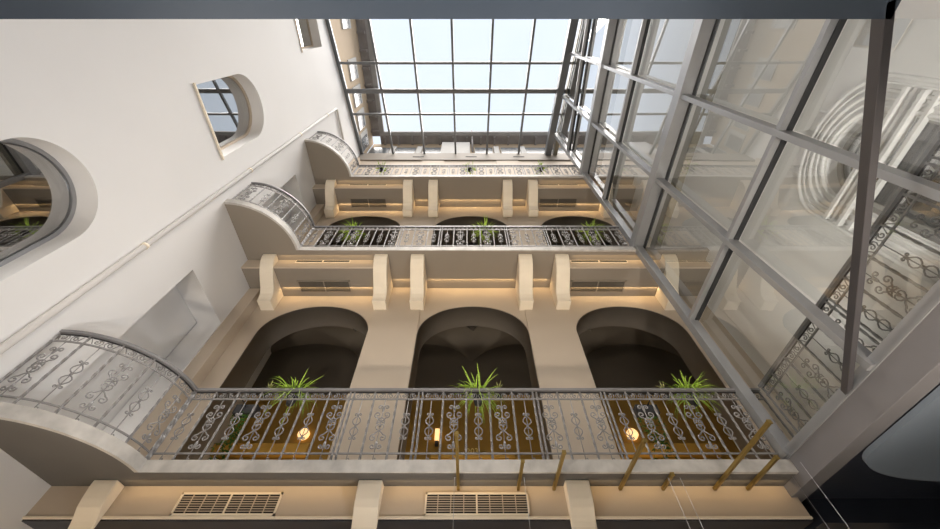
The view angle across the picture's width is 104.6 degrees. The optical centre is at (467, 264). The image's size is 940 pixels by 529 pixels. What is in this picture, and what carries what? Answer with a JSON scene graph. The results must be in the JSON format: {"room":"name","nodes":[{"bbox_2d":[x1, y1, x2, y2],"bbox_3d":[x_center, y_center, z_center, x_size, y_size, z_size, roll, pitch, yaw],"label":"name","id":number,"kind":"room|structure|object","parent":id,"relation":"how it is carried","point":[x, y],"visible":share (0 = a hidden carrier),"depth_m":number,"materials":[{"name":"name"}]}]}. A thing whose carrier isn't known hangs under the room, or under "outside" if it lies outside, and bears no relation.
{"room":"building atrium","nodes":[
{"label":"building atrium","id":0,"kind":"room"},
{"bbox_2d":[0,19,359,528],"bbox_3d":[-5.450,-2.899,7.901,0.500,19.500,10.600,0,-55,0],"label":"wall","id":1,"kind":"structure","parent":0,"point":[116,103],"depth_m":5.76,"materials":[{"name":"white paint"}]},
{"bbox_2d":[0,138,76,266],"bbox_3d":[-5.365,-0.634,4.097,0.390,2.175,1.370,0,-55,0],"label":"window","id":2,"kind":"structure","parent":1,"relation":"in","point":[38,198],"depth_m":4.56,"materials":[{"name":"paint"}]},
{"bbox_2d":[42,285,196,430],"bbox_3d":[-5.735,1.587,5.888,0.030,3.489,1.700,0,-55,0],"label":"wall niche","id":3,"kind":"object","parent":1,"relation":"attached to","point":[159,331],"visible":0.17,"depth_m":6.15,"materials":[{"name":"white paint"}]},
{"bbox_2d":[0,108,344,354],"bbox_3d":[-5.145,-0.826,7.747,0.112,16.893,1.465,0,-55,0],"label":"pipe","id":4,"kind":"object","parent":1,"relation":"attached to","point":[10,342],"visible":0.98,"depth_m":5.49,"materials":[{"name":"metal"}]},
{"bbox_2d":[127,288,259,456],"bbox_3d":[-5.065,1.949,6.860,0.270,4.480,0.260,0,-55,0],"label":"trim","id":5,"kind":"structure","parent":1,"relation":"attached to","point":[210,353],"depth_m":6.84,"materials":[{"name":"beige paint"}]},
{"bbox_2d":[193,76,251,159],"bbox_3d":[-5.365,-3.462,8.197,0.390,2.255,1.470,0,-55,0],"label":"window","id":6,"kind":"structure","parent":1,"relation":"in","point":[225,104],"depth_m":8.27,"materials":[{"name":"beige paint"}]},
{"bbox_2d":[241,260,259,267],"bbox_3d":[-4.989,-0.007,8.442,0.423,0.310,0.025,0,-55,0],"label":"trim","id":7,"kind":"structure","parent":1,"relation":"attached to","point":[249,263],"depth_m":8.41,"materials":[{"name":"beige paint"}]},
{"bbox_2d":[262,187,290,221],"bbox_3d":[-5.735,-1.224,9.963,0.030,3.489,1.700,0,-55,0],"label":"wall niche","id":8,"kind":"object","parent":1,"relation":"attached to","point":[272,198],"depth_m":10.96,"materials":[{"name":"white paint"}]},
{"bbox_2d":[294,19,312,52],"bbox_3d":[-5.365,-7.747,11.758,0.390,1.925,1.380,0,-55,0],"label":"window","id":9,"kind":"structure","parent":1,"relation":"in","point":[302,25],"depth_m":12.19,"materials":[{"name":"beige paint"}]},
{"bbox_2d":[295,204,324,243],"bbox_3d":[-5.065,-0.862,10.935,0.270,4.480,0.260,0,-55,0],"label":"trim","id":10,"kind":"structure","parent":1,"relation":"attached to","point":[317,212],"depth_m":11.73,"materials":[{"name":"beige paint"}]},
{"bbox_2d":[0,402,798,473],"bbox_3d":[-0.675,2.360,4.337,9.265,0.149,1.053,6,-56,-4],"label":"trim","id":11,"kind":"structure","parent":1,"relation":"attached to","point":[90,435],"depth_m":4.36,"materials":[{"name":"stone"}]},
{"bbox_2d":[0,329,793,459],"bbox_3d":[-0.532,2.059,4.851,9.536,1.048,1.092,6,-56,-4],"label":"balcony railing","id":12,"kind":"object","parent":11,"relation":"on","point":[165,364],"visible":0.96,"depth_m":4.84,"materials":[{"name":"grey metal"}]},
{"bbox_2d":[207,397,260,459],"bbox_3d":[-3.275,2.354,5.066,0.353,0.874,0.438,31,-61,-19],"label":"trailing vine","id":13,"kind":"object","parent":12,"relation":"attached to","point":[247,408],"visible":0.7,"depth_m":5.28,"materials":[{"name":"plant"}]},
{"bbox_2d":[258,369,322,423],"bbox_3d":[-2.578,1.997,5.355,0.848,0.708,0.839,0,-55,0],"label":"spider plant","id":14,"kind":"object","parent":12,"relation":"attached to","point":[288,402],"visible":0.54,"depth_m":5.37,"materials":[{"name":"green plant"}]},
{"bbox_2d":[450,364,506,426],"bbox_3d":[0.160,1.976,5.344,0.852,0.772,0.820,20,-58,-13],"label":"spider plant","id":15,"kind":"object","parent":12,"relation":"attached to","point":[480,402],"visible":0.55,"depth_m":5.38,"materials":[{"name":"green plant"}]},
{"bbox_2d":[633,396,677,458],"bbox_3d":[2.599,2.357,5.068,0.405,0.874,0.430,-27,-60,17],"label":"scrollwork","id":16,"kind":"object","parent":12,"relation":"attached to","point":[650,406],"visible":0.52,"depth_m":5.30,"materials":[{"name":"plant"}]},
{"bbox_2d":[633,396,659,417],"bbox_3d":[2.648,2.072,5.317,0.320,0.140,0.370,0,-55,0],"label":"planter","id":17,"kind":"object","parent":16,"relation":"on","point":[650,407],"depth_m":5.34,"materials":[{"name":"metal"}]},
{"bbox_2d":[661,371,723,420],"bbox_3d":[3.319,2.004,5.347,0.886,0.794,0.868,0,-55,0],"label":"spider plant","id":18,"kind":"object","parent":12,"relation":"attached to","point":[692,402],"visible":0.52,"depth_m":5.37,"materials":[{"name":"green plant"}]},
{"bbox_2d":[22,516,812,518],"bbox_3d":[-0.590,2.965,4.247,9.220,0.025,0.035,0,-55,0],"label":"trim","id":19,"kind":"structure","parent":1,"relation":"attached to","point":[23,517],"depth_m":4.24,"materials":[{"name":"beige paint"}]},
{"bbox_2d":[224,199,635,251],"bbox_3d":[-0.675,-0.451,8.411,9.265,0.149,1.053,6,-56,-4],"label":"trim","id":20,"kind":"structure","parent":1,"relation":"attached to","point":[276,219],"depth_m":8.42,"materials":[{"name":"stone"}]},
{"bbox_2d":[232,182,630,246],"bbox_3d":[-0.699,-0.754,8.924,9.209,1.048,1.087,6,-56,-4],"label":"balcony railing","id":21,"kind":"object","parent":20,"relation":"on","point":[254,184],"visible":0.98,"depth_m":8.91,"materials":[{"name":"grey metal"}]},
{"bbox_2d":[337,220,364,243],"bbox_3d":[-3.040,-0.847,9.411,0.818,0.607,0.746,-21,-58,14],"label":"spider plant","id":22,"kind":"object","parent":21,"relation":"attached to","point":[355,224],"visible":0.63,"depth_m":9.46,"materials":[{"name":"green plant"}]},
{"bbox_2d":[470,214,496,244],"bbox_3d":[0.435,-0.807,9.387,0.824,0.695,0.849,0,-55,0],"label":"spider plant","id":23,"kind":"object","parent":21,"relation":"attached to","point":[485,224],"visible":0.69,"depth_m":9.46,"materials":[{"name":"green plant"}]},
{"bbox_2d":[576,218,605,244],"bbox_3d":[3.206,-0.807,9.417,0.836,0.692,0.789,0,-55,0],"label":"spider plant","id":24,"kind":"object","parent":21,"relation":"attached to","point":[586,223],"visible":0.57,"depth_m":9.47,"materials":[{"name":"green plant"}]},
{"bbox_2d":[304,139,583,177],"bbox_3d":[-0.675,-3.074,12.214,9.265,0.149,1.053,6,-56,-4],"label":"trim","id":25,"kind":"structure","parent":1,"relation":"attached to","point":[331,148],"depth_m":12.21,"materials":[{"name":"stone"}]},
{"bbox_2d":[309,131,578,174],"bbox_3d":[-0.699,-3.378,12.727,9.209,1.048,1.087,6,-56,-4],"label":"balcony railing","id":26,"kind":"object","parent":25,"relation":"on","point":[320,133],"visible":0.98,"depth_m":12.84,"materials":[{"name":"grey metal"}]},
{"bbox_2d":[232,404,260,417],"bbox_3d":[-3.286,2.175,5.388,0.320,0.140,0.120,0,-55,0],"label":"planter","id":27,"kind":"object","parent":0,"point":[247,409],"depth_m":5.35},
{"bbox_2d":[241,268,259,287],"bbox_3d":[-4.989,0.335,8.680,0.423,0.309,0.830,0,-55,0],"label":"ceiling","id":28,"kind":"structure","parent":0,"point":[252,276],"depth_m":8.46,"materials":[{"name":"beige paint"}]},
{"bbox_2d":[313,189,324,204],"bbox_3d":[-4.989,-2.288,12.483,0.423,0.309,0.830,0,-55,0],"label":"ceiling","id":29,"kind":"structure","parent":0,"point":[319,194],"depth_m":12.27,"materials":[{"name":"beige paint"}]},
{"bbox_2d":[273,268,372,295],"bbox_3d":[-3.320,0.335,8.680,2.286,0.309,0.830,0,-55,0],"label":"ceiling","id":30,"kind":"structure","parent":0,"point":[361,279],"depth_m":8.49,"materials":[{"name":"beige paint"}]},
{"bbox_2d":[273,260,373,267],"bbox_3d":[-3.320,-0.007,8.442,2.286,0.310,0.025,0,-55,0],"label":"trim","id":31,"kind":"structure","parent":30,"relation":"attached to","point":[281,263],"depth_m":8.41,"materials":[{"name":"beige paint"}]},
{"bbox_2d":[295,260,350,262],"bbox_3d":[-3.400,-0.075,8.513,1.280,0.100,0.010,0,-55,0],"label":"slot vent","id":32,"kind":"object","parent":31,"relation":"attached to","point":[296,261],"visible":1,"depth_m":8.50,"materials":[{"name":"beige paint"}]},
{"bbox_2d":[297,280,351,292],"bbox_3d":[-3.400,0.521,8.613,1.240,0.017,0.360,0,-55,0],"label":"ceiling vent","id":33,"kind":"object","parent":30,"relation":"in","point":[305,286],"visible":1,"depth_m":8.61,"materials":[{"name":"metal"}]},
{"bbox_2d":[335,189,402,210],"bbox_3d":[-3.320,-2.288,12.483,2.286,0.309,0.830,0,-55,0],"label":"ceiling","id":34,"kind":"structure","parent":0,"point":[394,197],"depth_m":12.31,"materials":[{"name":"beige paint"}]},
{"bbox_2d":[349,198,386,207],"bbox_3d":[-3.400,-2.102,12.416,1.240,0.017,0.360,0,-55,0],"label":"ceiling vent","id":35,"kind":"object","parent":34,"relation":"in","point":[355,202],"visible":1,"depth_m":12.40,"materials":[{"name":"beige paint"}]},
{"bbox_2d":[334,184,402,188],"bbox_3d":[-3.320,-2.631,12.245,2.286,0.310,0.025,0,-55,0],"label":"trim","id":36,"kind":"structure","parent":34,"relation":"attached to","point":[338,186],"depth_m":12.14,"materials":[{"name":"beige paint"}]},
{"bbox_2d":[349,184,386,185],"bbox_3d":[-3.400,-2.699,12.316,1.280,0.100,0.010,0,-55,0],"label":"slot vent","id":37,"kind":"object","parent":36,"relation":"attached to","point":[349,184],"visible":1,"depth_m":12.34,"materials":[{"name":"beige paint"}]},
{"bbox_2d":[0,419,795,485],"bbox_3d":[0.200,1.785,3.928,10.800,0.120,7.400,0,-55,0],"label":"floor","id":38,"kind":"structure","parent":0,"point":[58,459],"depth_m":4.41,"materials":[{"name":"beige paint"}]},
{"bbox_2d":[758,131,939,432],"bbox_3d":[4.240,0.269,3.616,0.055,1.048,4.350,0,-55,0],"label":"balcony railing","id":39,"kind":"object","parent":38,"relation":"on","point":[933,148],"visible":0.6,"depth_m":3.81,"materials":[{"name":"grey metal"}]},
{"bbox_2d":[784,303,939,501],"bbox_3d":[4.040,0.820,3.214,0.200,0.300,5.000,0,-55,0],"label":"beam","id":40,"kind":"structure","parent":38,"relation":"attached to","point":[911,371],"depth_m":3.55,"materials":[{"name":"metal"}]},
{"bbox_2d":[554,19,939,458],"bbox_3d":[4.180,-3.911,9.192,0.640,14.914,5.200,0,-55,0],"label":"wall frame","id":41,"kind":"object","parent":40,"relation":"on","point":[607,91],"visible":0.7,"depth_m":6.78,"materials":[{"name":"paint"}]},
{"bbox_2d":[786,297,939,458],"bbox_3d":[3.935,0.738,3.333,0.020,0.020,5.000,0,-55,0],"label":"trim","id":42,"kind":"structure","parent":40,"relation":"attached to","point":[937,301],"depth_m":3.53,"materials":[{"name":"paint"}]},
{"bbox_2d":[21,486,812,528],"bbox_3d":[-0.590,3.923,5.099,9.220,0.379,2.550,0,-55,0],"label":"wall","id":43,"kind":"structure","parent":0,"point":[58,500],"depth_m":4.34,"materials":[{"name":"beige paint"}]},
{"bbox_2d":[68,480,124,528],"bbox_3d":[-4.420,2.868,4.233,0.290,0.600,0.169,0,-55,0],"label":"corbel","id":44,"kind":"object","parent":43,"relation":"attached to","point":[100,495],"visible":1,"depth_m":4.26,"materials":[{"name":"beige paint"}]},
{"bbox_2d":[169,492,282,515],"bbox_3d":[-2.885,2.875,4.358,1.230,0.250,0.022,0,-55,0],"label":"ceiling vent","id":45,"kind":"object","parent":43,"relation":"in","point":[189,503],"visible":1,"depth_m":4.36,"materials":[{"name":"metal"}]},
{"bbox_2d":[351,480,383,528],"bbox_3d":[-1.190,2.868,4.233,0.290,0.600,0.169,0,-55,0],"label":"corbel","id":46,"kind":"object","parent":43,"relation":"attached to","point":[368,498],"visible":1,"depth_m":4.25,"materials":[{"name":"beige paint"}]},
{"bbox_2d":[454,431,459,490],"bbox_3d":[-0.120,2.269,4.141,0.042,0.042,1.242,0,-55,0],"label":"brass rod","id":47,"kind":"object","parent":43,"relation":"attached to","point":[456,434],"visible":1,"depth_m":4.05,"materials":[{"name":"metal"}]},
{"bbox_2d":[424,492,529,515],"bbox_3d":[0.105,2.875,4.358,1.250,0.250,0.022,0,-55,0],"label":"ceiling vent","id":48,"kind":"object","parent":43,"relation":"in","point":[436,503],"visible":0.94,"depth_m":4.36,"materials":[{"name":"metal"}]},
{"bbox_2d":[517,459,524,490],"bbox_3d":[0.620,2.499,4.300,0.042,0.042,0.682,0,-55,0],"label":"brass rod","id":49,"kind":"object","parent":43,"relation":"attached to","point":[522,460],"visible":1,"depth_m":4.25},
{"bbox_2d":[552,450,566,490],"bbox_3d":[1.060,2.421,4.246,0.042,0.042,0.872,0,-55,0],"label":"brass rod","id":50,"kind":"object","parent":43,"relation":"attached to","point":[563,453],"visible":1,"depth_m":4.20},
{"bbox_2d":[563,480,596,528],"bbox_3d":[1.330,2.868,4.233,0.290,0.600,0.169,0,-55,0],"label":"corbel","id":51,"kind":"object","parent":43,"relation":"attached to","point":[578,494],"visible":1,"depth_m":4.25,"materials":[{"name":"beige paint"}]},
{"bbox_2d":[618,438,646,490],"bbox_3d":[1.880,2.322,4.178,0.042,0.042,1.112,0,-55,0],"label":"brass rod","id":52,"kind":"object","parent":43,"relation":"attached to","point":[644,440],"visible":1,"depth_m":4.11,"materials":[{"name":"metal"}]},
{"bbox_2d":[661,472,674,490],"bbox_3d":[2.410,2.623,4.385,0.042,0.042,0.382,0,-55,0],"label":"brass rod","id":53,"kind":"object","parent":43,"relation":"attached to","point":[671,475],"visible":1,"depth_m":4.36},
{"bbox_2d":[712,419,772,490],"bbox_3d":[3.050,2.183,4.081,0.042,0.042,1.452,0,-55,0],"label":"brass rod","id":54,"kind":"object","parent":43,"relation":"attached to","point":[766,425],"visible":1,"depth_m":4.00,"materials":[{"name":"metal"}]},
{"bbox_2d":[745,455,779,490],"bbox_3d":[3.460,2.466,4.277,0.042,0.042,0.762,0,-55,0],"label":"brass rod","id":55,"kind":"object","parent":43,"relation":"attached to","point":[775,458],"visible":1,"depth_m":4.24,"materials":[{"name":"metal"}]},
{"bbox_2d":[0,0,900,18],"bbox_3d":[-1.475,-2.220,1.476,7.450,0.290,2.022,0,-55,0],"label":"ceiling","id":56,"kind":"structure","parent":0,"point":[9,9],"depth_m":1.91,"materials":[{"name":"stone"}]},
{"bbox_2d":[840,0,895,394],"bbox_3d":[3.109,0.017,2.891,0.049,0.080,3.883,-24,-59,15],"label":"beam","id":57,"kind":"structure","parent":56,"relation":"attached to","point":[881,30],"depth_m":2.43,"materials":[{"name":"grey metal"}]},
{"bbox_2d":[325,19,588,154],"bbox_3d":[0.200,-8.184,14.012,10.800,2.844,8.840,0,-55,0],"label":"skylight","id":58,"kind":"object","parent":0,"point":[560,90],"visible":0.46,"depth_m":15.16,"materials":[{"name":"metal"}]},
{"bbox_2d":[225,204,709,287],"bbox_3d":[0.200,0.332,8.940,10.800,0.120,4.100,0,-55,0],"label":"floor","id":59,"kind":"structure","parent":0,"point":[258,235],"depth_m":8.51,"materials":[{"name":"beige paint"}]},
{"bbox_2d":[358,153,578,160],"bbox_3d":[0.200,-5.104,17.261,10.800,0.973,0.080,0,-55,0],"label":"wall","id":60,"kind":"structure","parent":0,"point":[366,156],"depth_m":17.10,"materials":[{"name":"beige paint"}]},
{"bbox_2d":[305,142,633,244],"bbox_3d":[0.200,-2.291,12.743,10.800,0.120,4.100,0,-55,0],"label":"floor","id":61,"kind":"structure","parent":0,"point":[325,164],"depth_m":12.45,"materials":[{"name":"beige paint"}]},
{"bbox_2d":[330,243,610,244],"bbox_3d":[0.200,-0.919,13.333,10.800,0.707,1.190,0,-55,0],"label":"vault","id":62,"kind":"object","parent":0,"point":[331,243],"visible":0.11,"depth_m":13.70,"materials":[{"name":"beige paint"}]},
{"bbox_2d":[271,326,681,360],"bbox_3d":[0.200,1.892,9.259,10.800,0.707,1.190,0,-55,0],"label":"vault","id":63,"kind":"object","parent":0,"point":[470,341],"visible":0.3,"depth_m":9.62,"materials":[{"name":"beige paint"}]},
{"bbox_2d":[150,161,804,459],"bbox_3d":[0.190,0.360,9.921,10.820,19.123,0.620,0,-55,0],"label":"wall","id":64,"kind":"structure","parent":0,"point":[437,300],"depth_m":8.50,"materials":[{"name":"beige paint"}]},
{"bbox_2d":[257,254,282,309],"bbox_3d":[-4.620,0.407,8.410,0.310,0.830,1.018,0,-55,0],"label":"corbel","id":65,"kind":"object","parent":64,"relation":"attached to","point":[271,294],"visible":0.91,"depth_m":8.32,"materials":[{"name":"beige paint"}]},
{"bbox_2d":[175,307,367,459],"bbox_3d":[-3.350,2.409,6.971,2.400,4.120,0.618,0,-55,0],"label":"lining","id":66,"kind":"object","parent":64,"relation":"attached to","point":[283,325],"visible":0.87,"depth_m":7.98,"materials":[{"name":"beige paint"}]},
{"bbox_2d":[324,180,338,217],"bbox_3d":[-4.620,-2.216,12.213,0.310,0.830,1.018,0,-55,0],"label":"corbel","id":67,"kind":"object","parent":64,"relation":"attached to","point":[331,209],"visible":0.96,"depth_m":12.12,"materials":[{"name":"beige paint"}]},
{"bbox_2d":[316,216,399,244],"bbox_3d":[-3.350,-0.303,10.901,2.400,3.770,0.618,0,-55,0],"label":"lining","id":68,"kind":"object","parent":64,"relation":"attached to","point":[366,220],"visible":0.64,"depth_m":12.27,"materials":[{"name":"beige paint"}]},
{"bbox_2d":[327,287,419,459],"bbox_3d":[-1.623,1.949,7.054,1.055,4.800,0.040,0,-55,0],"label":"pillar","id":69,"kind":"structure","parent":64,"relation":"attached to","point":[386,356],"depth_m":6.86,"materials":[{"name":"beige paint"}]},
{"bbox_2d":[372,254,392,309],"bbox_3d":[-2.020,0.407,8.410,0.310,0.830,1.018,0,-55,0],"label":"corbel","id":70,"kind":"object","parent":64,"relation":"attached to","point":[382,280],"visible":1,"depth_m":8.32,"materials":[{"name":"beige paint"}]},
{"bbox_2d":[402,180,414,217],"bbox_3d":[-2.020,-2.216,12.213,0.310,0.830,1.018,0,-55,0],"label":"corbel","id":71,"kind":"object","parent":64,"relation":"attached to","point":[408,190],"visible":1,"depth_m":12.12,"materials":[{"name":"beige paint"}]},
{"bbox_2d":[395,206,434,244],"bbox_3d":[-1.623,-0.862,11.129,1.055,4.800,0.040,0,-55,0],"label":"trim","id":72,"kind":"structure","parent":64,"relation":"attached to","point":[420,217],"depth_m":11.71,"materials":[{"name":"beige paint"}]},
{"bbox_2d":[409,254,426,309],"bbox_3d":[-1.170,0.407,8.410,0.310,0.830,1.018,0,-55,0],"label":"corbel","id":73,"kind":"object","parent":64,"relation":"attached to","point":[418,282],"visible":1,"depth_m":8.32,"materials":[{"name":"beige paint"}]},
{"bbox_2d":[417,160,443,174],"bbox_3d":[-1.623,-3.466,14.903,1.055,4.730,0.040,0,-55,0],"label":"trim","id":74,"kind":"structure","parent":64,"relation":"attached to","point":[423,162],"depth_m":16.07,"materials":[{"name":"beige paint"}]},
{"bbox_2d":[428,180,438,217],"bbox_3d":[-1.170,-2.216,12.213,0.310,0.830,1.018,0,-55,0],"label":"corbel","id":75,"kind":"object","parent":64,"relation":"attached to","point":[433,193],"visible":1,"depth_m":12.11,"materials":[{"name":"beige paint"}]},
{"bbox_2d":[431,216,511,244],"bbox_3d":[0.105,-0.303,10.901,2.400,3.770,0.618,0,-55,0],"label":"lining","id":76,"kind":"object","parent":64,"relation":"attached to","point":[468,220],"visible":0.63,"depth_m":12.27,"materials":[{"name":"beige paint"}]},
{"bbox_2d":[397,307,552,459],"bbox_3d":[0.105,2.409,6.971,2.400,4.120,0.618,0,-55,0],"label":"lining","id":77,"kind":"object","parent":64,"relation":"attached to","point":[497,319],"visible":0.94,"depth_m":8.32,"materials":[{"name":"beige paint"}]},
{"bbox_2d":[501,180,512,217],"bbox_3d":[1.330,-2.216,12.213,0.310,0.830,1.018,0,-55,0],"label":"corbel","id":78,"kind":"object","parent":64,"relation":"attached to","point":[507,189],"visible":1,"depth_m":12.11,"materials":[{"name":"beige paint"}]},
{"bbox_2d":[496,160,522,174],"bbox_3d":[1.817,-3.466,14.903,1.025,4.730,0.040,0,-55,0],"label":"trim","id":79,"kind":"structure","parent":64,"relation":"attached to","point":[499,162],"depth_m":16.07,"materials":[{"name":"beige paint"}]},
{"bbox_2d":[515,254,533,309],"bbox_3d":[1.330,0.407,8.410,0.310,0.830,1.018,0,-55,0],"label":"corbel","id":80,"kind":"object","parent":64,"relation":"attached to","point":[524,277],"visible":1,"depth_m":8.32,"materials":[{"name":"beige paint"}]},
{"bbox_2d":[507,206,546,244],"bbox_3d":[1.817,-0.862,11.129,1.025,4.800,0.040,0,-55,0],"label":"trim","id":81,"kind":"structure","parent":64,"relation":"attached to","point":[520,217],"depth_m":11.71,"materials":[{"name":"beige paint"}]},
{"bbox_2d":[525,180,538,216],"bbox_3d":[2.180,-2.216,12.213,0.310,0.830,1.018,0,-55,0],"label":"corbel","id":82,"kind":"object","parent":64,"relation":"attached to","point":[531,205],"visible":1,"depth_m":12.12,"materials":[{"name":"beige paint"}]},
{"bbox_2d":[550,254,570,309],"bbox_3d":[2.180,0.407,8.410,0.310,0.830,1.018,0,-55,0],"label":"corbel","id":83,"kind":"object","parent":64,"relation":"attached to","point":[560,278],"visible":1,"depth_m":8.32,"materials":[{"name":"beige paint"}]},
{"bbox_2d":[525,287,620,459],"bbox_3d":[1.817,1.949,7.054,1.025,4.800,0.040,0,-55,0],"label":"pillar","id":84,"kind":"structure","parent":64,"relation":"attached to","point":[560,360],"depth_m":6.86,"materials":[{"name":"beige paint"}]},
{"bbox_2d":[541,216,625,244],"bbox_3d":[3.530,-0.303,10.901,2.400,3.770,0.618,0,-55,0],"label":"lining","id":85,"kind":"object","parent":64,"relation":"attached to","point":[569,220],"visible":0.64,"depth_m":12.27,"materials":[{"name":"beige paint"}]},
{"bbox_2d":[599,185,612,217],"bbox_3d":[4.680,-2.216,12.213,0.310,0.830,1.018,0,-55,0],"label":"corbel","id":86,"kind":"object","parent":64,"relation":"attached to","point":[602,210],"visible":0.2,"depth_m":12.13,"materials":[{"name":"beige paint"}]},
{"bbox_2d":[655,254,678,309],"bbox_3d":[4.680,0.407,8.410,0.310,0.830,1.018,0,-55,0],"label":"corbel","id":87,"kind":"object","parent":64,"relation":"attached to","point":[670,261],"visible":0.56,"depth_m":8.32,"materials":[{"name":"beige paint"}]},
{"bbox_2d":[576,307,773,458],"bbox_3d":[3.530,2.409,6.971,2.400,4.120,0.618,0,-55,0],"label":"lining","id":88,"kind":"object","parent":64,"relation":"attached to","point":[657,324],"visible":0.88,"depth_m":7.99,"materials":[{"name":"beige paint"}]},
{"bbox_2d":[211,344,743,459],"bbox_3d":[0.200,1.532,11.018,11.400,19.600,0.265,0,-55,0],"label":"wall","id":89,"kind":"structure","parent":0,"point":[617,365],"depth_m":8.56,"materials":[{"name":"beige paint"}]},
{"bbox_2d":[210,443,309,457],"bbox_3d":[-4.225,3.788,7.400,1.950,0.240,0.160,0,-55,0],"label":"wall shelf","id":90,"kind":"object","parent":89,"relation":"attached to","point":[265,447],"visible":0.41,"depth_m":7.33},
{"bbox_2d":[435,429,439,446],"bbox_3d":[-0.655,3.648,7.655,0.090,0.340,0.100,0,-55,0],"label":"wall sconce","id":91,"kind":"object","parent":89,"relation":"attached to","point":[437,431],"visible":1,"depth_m":7.62,"materials":[{"name":"glass"}]},
{"bbox_2d":[431,455,514,458],"bbox_3d":[0.100,3.890,7.349,1.700,0.080,0.050,0,-55,0],"label":"lintel","id":92,"kind":"object","parent":89,"relation":"attached to","point":[432,456],"visible":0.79,"depth_m":7.33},
{"bbox_2d":[626,428,638,439],"bbox_3d":[3.490,3.612,7.716,0.230,0.230,0.090,0,-55,0],"label":"wall lamp","id":93,"kind":"object","parent":89,"relation":"attached to","point":[635,433],"visible":0.61,"depth_m":7.69,"materials":[{"name":"yellow glass"}]},
{"bbox_2d":[618,443,720,457],"bbox_3d":[4.100,3.788,7.400,2.000,0.240,0.160,0,-55,0],"label":"wall shelf","id":94,"kind":"object","parent":89,"relation":"attached to","point":[680,447],"visible":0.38,"depth_m":7.33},
{"bbox_2d":[538,189,602,210],"bbox_3d":[3.430,-2.288,12.483,2.186,0.309,0.830,0,-55,0],"label":"ceiling","id":95,"kind":"structure","parent":0,"point":[587,200],"depth_m":12.31,"materials":[{"name":"beige paint"}]},
{"bbox_2d":[538,198,577,207],"bbox_3d":[3.070,-2.102,12.416,1.300,0.017,0.360,0,-55,0],"label":"ceiling vent","id":96,"kind":"object","parent":95,"relation":"in","point":[543,202],"visible":1,"depth_m":12.40,"materials":[{"name":"beige paint"}]},
{"bbox_2d":[538,184,599,188],"bbox_3d":[3.430,-2.631,12.245,2.186,0.310,0.025,0,-55,0],"label":"trim","id":97,"kind":"structure","parent":95,"relation":"attached to","point":[581,186],"depth_m":12.14,"materials":[{"name":"beige paint"}]},
{"bbox_2d":[539,184,578,185],"bbox_3d":[3.070,-2.699,12.316,1.340,0.100,0.010,0,-55,0],"label":"slot vent","id":98,"kind":"object","parent":97,"relation":"attached to","point":[539,184],"visible":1,"depth_m":12.28,"materials":[{"name":"beige paint"}]},
{"bbox_2d":[570,268,664,295],"bbox_3d":[3.430,0.335,8.680,2.186,0.309,0.830,0,-55,0],"label":"ceiling","id":99,"kind":"structure","parent":0,"point":[640,282],"depth_m":8.49,"materials":[{"name":"beige paint"}]},
{"bbox_2d":[570,280,626,292],"bbox_3d":[3.070,0.521,8.613,1.300,0.017,0.360,0,-55,0],"label":"ceiling vent","id":100,"kind":"object","parent":99,"relation":"in","point":[576,286],"visible":0.96,"depth_m":8.61,"materials":[{"name":"metal"}]},
{"bbox_2d":[569,260,665,267],"bbox_3d":[3.430,-0.007,8.442,2.186,0.310,0.025,0,-55,0],"label":"trim","id":101,"kind":"structure","parent":99,"relation":"attached to","point":[631,263],"depth_m":8.38,"materials":[{"name":"beige paint"}]},
{"bbox_2d":[570,260,627,262],"bbox_3d":[3.070,-0.075,8.513,1.340,0.100,0.010,0,-55,0],"label":"slot vent","id":102,"kind":"object","parent":101,"relation":"attached to","point":[571,261],"visible":1,"depth_m":8.50,"materials":[{"name":"beige paint"}]},
{"bbox_2d":[678,268,709,295],"bbox_3d":[5.218,0.335,8.680,0.763,0.309,0.830,0,-55,0],"label":"ceiling","id":103,"kind":"structure","parent":0,"point":[691,280],"depth_m":8.52,"materials":[{"name":"beige paint"}]},
{"bbox_2d":[600,0,939,423],"bbox_3d":[5.750,-3.953,9.428,0.300,15.790,10.600,0,-55,0],"label":"wall","id":104,"kind":"structure","parent":0,"point":[766,60],"depth_m":6.51,"materials":[{"name":"white paint"}]},
{"bbox_2d":[678,260,710,267],"bbox_3d":[5.218,-0.007,8.442,0.763,0.310,0.025,0,-55,0],"label":"trim","id":105,"kind":"structure","parent":104,"relation":"attached to","point":[682,263],"depth_m":8.41,"materials":[{"name":"beige paint"}]},
{"bbox_2d":[797,73,939,285],"bbox_3d":[5.665,-0.902,4.231,0.330,4.110,2.060,0,-55,0],"label":"window","id":106,"kind":"structure","parent":104,"relation":"in","point":[905,137],"depth_m":4.79,"materials":[{"name":"paint"}]},
{"bbox_2d":[801,498,939,528],"bbox_3d":[6.575,3.248,4.564,4.850,0.265,0.730,0,-55,0],"label":"ceiling","id":107,"kind":"structure","parent":0,"point":[857,513],"depth_m":4.34,"materials":[{"name":"paint"}]},
{"bbox_2d":[807,383,939,497],"bbox_3d":[6.660,0.553,2.896,5.280,0.060,10.600,0,-55,0],"label":"ceiling","id":108,"kind":"structure","parent":0,"point":[855,479],"depth_m":4.27,"materials":[{"name":"paint"}]},
{"bbox_2d":[862,386,939,480],"bbox_3d":[4.805,0.236,2.599,1.290,0.050,5.340,0,-55,0],"label":"ceiling panel","id":109,"kind":"object","parent":108,"relation":"attached to","point":[910,449],"visible":1,"depth_m":3.70,"materials":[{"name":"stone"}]},
{"label":"outside","id":110,"kind":"structure","parent":0,"visible":0},
{"bbox_2d":[368,131,573,152],"bbox_3d":[4.400,-5.357,19.459,19.200,2.880,2.720,0,-55,0],"label":"building","id":111,"kind":"structure","parent":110,"point":[403,141],"depth_m":19.81,"materials":[{"name":"paint"}]},
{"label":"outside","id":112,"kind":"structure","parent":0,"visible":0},
{"bbox_2d":[302,19,383,152],"bbox_3d":[-6.290,-11.412,13.813,3.420,5.300,14.900,0,-55,0],"label":"building","id":113,"kind":"structure","parent":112,"point":[352,37],"depth_m":17.30,"materials":[{"name":"white stone"}]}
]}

